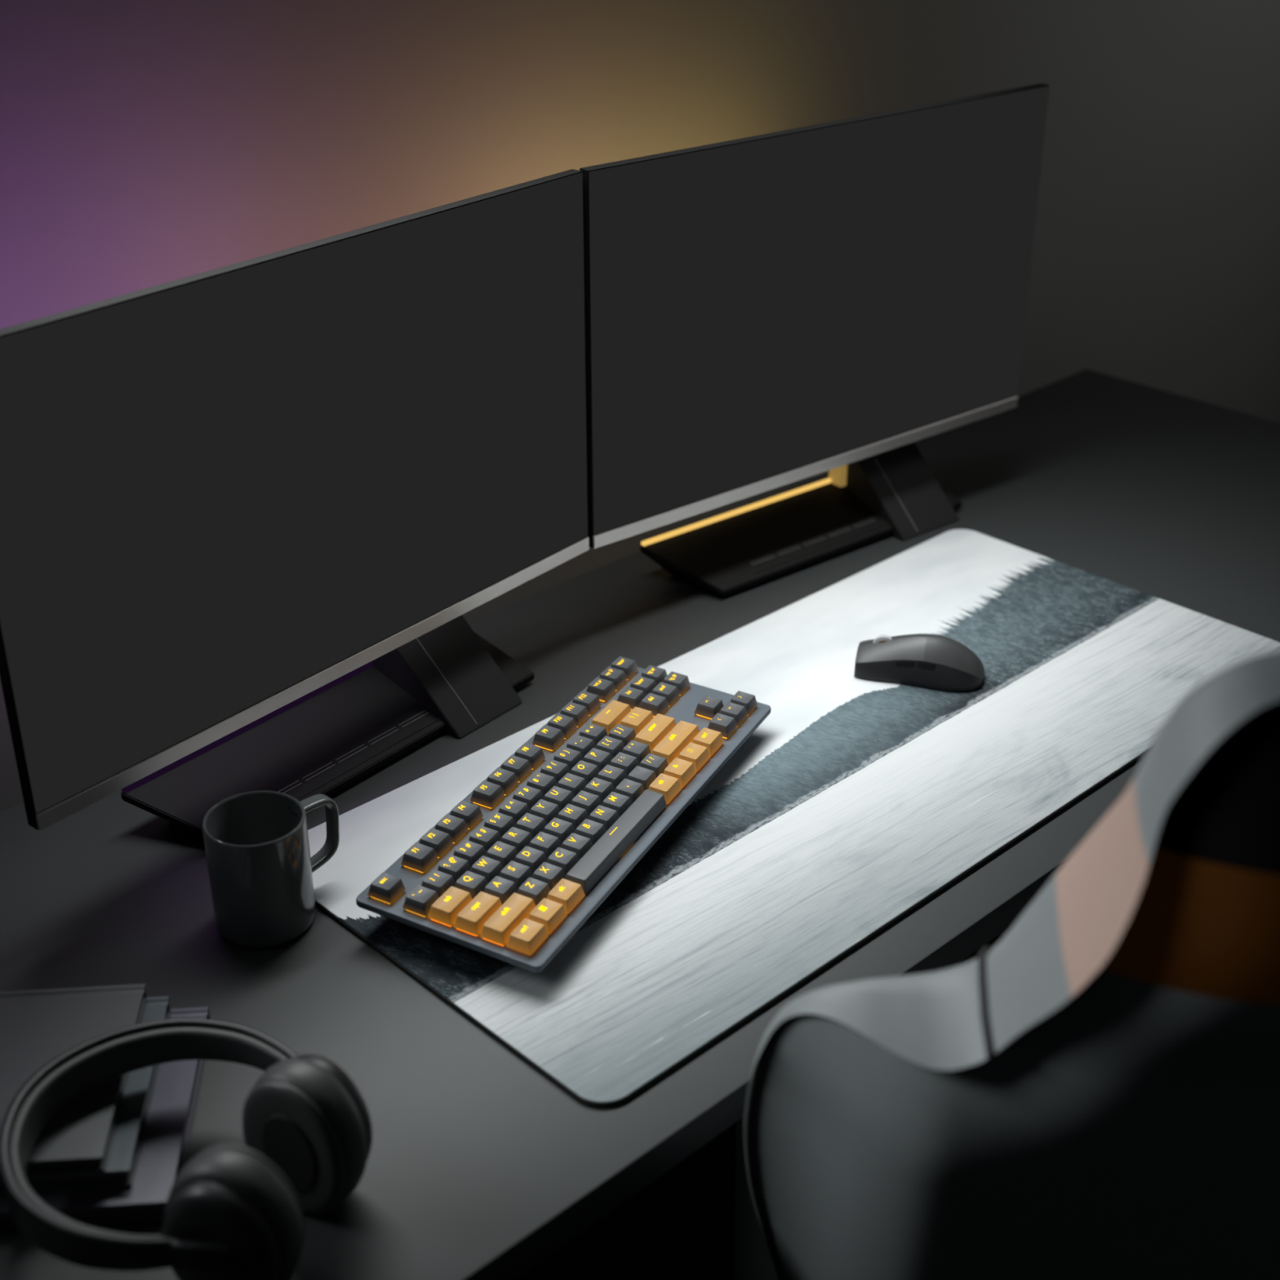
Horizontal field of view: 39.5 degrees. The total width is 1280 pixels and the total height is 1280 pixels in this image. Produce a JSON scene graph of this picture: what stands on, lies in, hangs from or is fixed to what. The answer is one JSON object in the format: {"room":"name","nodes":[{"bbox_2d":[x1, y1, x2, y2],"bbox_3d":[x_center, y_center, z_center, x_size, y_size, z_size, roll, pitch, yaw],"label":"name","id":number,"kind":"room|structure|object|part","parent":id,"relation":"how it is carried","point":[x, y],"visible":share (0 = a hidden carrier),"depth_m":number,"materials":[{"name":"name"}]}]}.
{"room":"home office","nodes":[
{"label":"home office","id":0,"kind":"room"},
{"bbox_2d":[0,0,1279,812],"bbox_3d":[0.261,-0.781,1.750,6.400,2.640,0.080,-24,36,-38],"label":"wall","id":1,"kind":"structure","parent":0,"point":[144,144],"depth_m":1.53,"materials":[{"name":"paint"}]},
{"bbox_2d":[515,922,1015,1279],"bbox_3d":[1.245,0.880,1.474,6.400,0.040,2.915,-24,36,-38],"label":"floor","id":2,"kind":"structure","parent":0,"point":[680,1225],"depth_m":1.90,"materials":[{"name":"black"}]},
{"bbox_2d":[0,368,1279,1279],"bbox_3d":[-0.062,0.453,1.451,2.208,0.736,0.569,-24,36,-38],"label":"desk","id":3,"kind":"object","parent":2,"relation":"on","point":[479,1166],"visible":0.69,"depth_m":1.18,"materials":[{"name":"wood"}]},
{"bbox_2d":[0,1006,210,1231],"bbox_3d":[-0.358,0.267,1.000,0.210,0.014,0.161,-2,28,-4],"label":"book","id":4,"kind":"object","parent":3,"relation":"on","point":[162,1152],"visible":0.27,"depth_m":0.96,"materials":[{"name":"grey paper"}]},
{"bbox_2d":[0,995,171,1194],"bbox_3d":[-0.380,0.255,0.997,0.210,0.012,0.146,-2,28,-4],"label":"book","id":5,"kind":"object","parent":4,"relation":"on","point":[122,1162],"visible":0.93,"depth_m":0.96,"materials":[{"name":"paper"}]},
{"bbox_2d":[0,983,147,1177],"bbox_3d":[-0.392,0.245,0.991,0.210,0.010,0.146,-2,28,-4],"label":"book","id":6,"kind":"object","parent":5,"relation":"on","point":[37,1026],"visible":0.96,"depth_m":1.01,"materials":[{"name":"black paper"}]},
{"bbox_2d":[0,1017,372,1279],"bbox_3d":[-0.239,0.265,0.924,0.180,0.091,0.160,10,30,19],"label":"headphones","id":7,"kind":"object","parent":3,"relation":"on","point":[234,1211],"visible":1,"depth_m":0.91,"materials":[{"name":"plastic"}]},
{"bbox_2d":[165,1143,305,1279],"bbox_3d":[-0.199,0.288,0.880,0.068,0.091,0.026,7,29,13],"label":"cushion","id":8,"kind":"object","parent":7,"relation":"on","point":[232,1196],"depth_m":0.85,"materials":[{"name":"leather"}]},
{"bbox_2d":[242,1057,367,1214],"bbox_3d":[-0.176,0.260,0.933,0.068,0.091,0.026,13,31,24],"label":"cushion","id":9,"kind":"object","parent":7,"relation":"on","point":[308,1117],"depth_m":0.92,"materials":[{"name":"leather"}]},
{"bbox_2d":[202,790,339,947],"bbox_3d":[-0.235,0.144,1.162,0.094,0.081,0.065,-24,36,-38],"label":"mug","id":10,"kind":"object","parent":3,"relation":"on","point":[260,866],"visible":1,"depth_m":1.14,"materials":[{"name":"ceramic"}]},
{"bbox_3d":[-0.214,0.127,1.179,0.011,0.052,0.032,24,36,38],"label":"handle","id":11,"kind":"part","parent":10,"relation":"part of","materials":[{"name":"ceramic"}]},
{"bbox_2d":[0,168,589,836],"bbox_3d":[-0.225,-0.085,1.257,0.097,0.397,0.534,20,34,34],"label":"monitor","id":12,"kind":"object","parent":3,"relation":"on","point":[253,512],"visible":0.92,"depth_m":1.21,"materials":[{"name":"plastic"}]},
{"bbox_3d":[-0.225,0.071,1.351,0.082,0.034,0.343,20,34,34],"label":"wedge plate","id":13,"kind":"part","parent":12,"relation":"part of","materials":[{"name":"plastic"}]},
{"bbox_2d":[307,528,1279,1106],"bbox_3d":[0.143,0.080,1.366,0.801,0.004,0.354,-24,36,-38],"label":"desk mat","id":14,"kind":"object","parent":3,"relation":"on","point":[855,802],"visible":0.76,"depth_m":1.29,"materials":[{"name":"white fabric"}]},
{"bbox_2d":[355,656,771,972],"bbox_3d":[-0.041,0.113,1.258,0.137,0.038,0.360,13,31,24],"label":"keyboard","id":15,"kind":"object","parent":14,"relation":"on","point":[513,872],"visible":1,"depth_m":1.22,"materials":[{"name":"black plastic"}]},
{"bbox_2d":[853,633,984,692],"bbox_3d":[0.229,0.012,1.454,0.103,0.035,0.054,7,29,12],"label":"computer mouse","id":16,"kind":"object","parent":14,"relation":"on","point":[925,660],"visible":1,"depth_m":1.44,"materials":[{"name":"black plastic"}]},
{"bbox_2d":[579,83,1049,595],"bbox_3d":[0.156,-0.262,1.593,0.534,0.397,0.097,-21,34,-34],"label":"monitor","id":17,"kind":"object","parent":3,"relation":"on","point":[763,313],"visible":1,"depth_m":1.55,"materials":[{"name":"plastic"}]},
{"bbox_3d":[0.159,-0.106,1.687,0.343,0.034,0.082,-21,34,-34],"label":"wedge plate","id":18,"kind":"part","parent":17,"relation":"part of","materials":[{"name":"plastic"}]},
{"bbox_2d":[734,649,1279,1279],"bbox_3d":[0.355,0.335,1.246,0.612,1.136,0.805,4,28,7],"label":"gaming chair","id":19,"kind":"object","parent":2,"relation":"on","point":[1092,1092],"visible":0.97,"depth_m":0.80,"materials":[{"name":"grey leather"}]},
{"bbox_2d":[743,865,1071,1279],"bbox_3d":[0.326,0.312,0.925,0.546,0.515,0.206,1,28,3],"label":"cushion","id":20,"kind":"object","parent":19,"relation":"on","point":[915,1126],"depth_m":0.83,"materials":[{"name":"grey leather"}]},
{"bbox_3d":[0.345,0.428,1.401,0.510,0.092,0.500,1,28,3],"label":"seat","id":21,"kind":"part","parent":19,"relation":"part of","materials":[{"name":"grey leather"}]},
{"bbox_3d":[0.325,0.324,0.903,0.537,0.504,0.191,1,28,3],"label":"panel","id":22,"kind":"part","parent":19,"relation":"part of","materials":[{"name":"grey leather"}]},
{"bbox_2d":[1133,649,1279,866],"bbox_3d":[0.322,0.036,0.698,0.244,0.095,0.058,1,28,3],"label":"cushion","id":23,"kind":"object","parent":19,"relation":"on","point":[1206,786],"depth_m":0.69,"materials":[{"name":"grey leather"}]},
{"bbox_3d":[0.321,0.052,0.672,0.235,0.086,0.027,1,28,3],"label":"head panel","id":24,"kind":"part","parent":19,"relation":"part of","materials":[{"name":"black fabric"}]}
]}

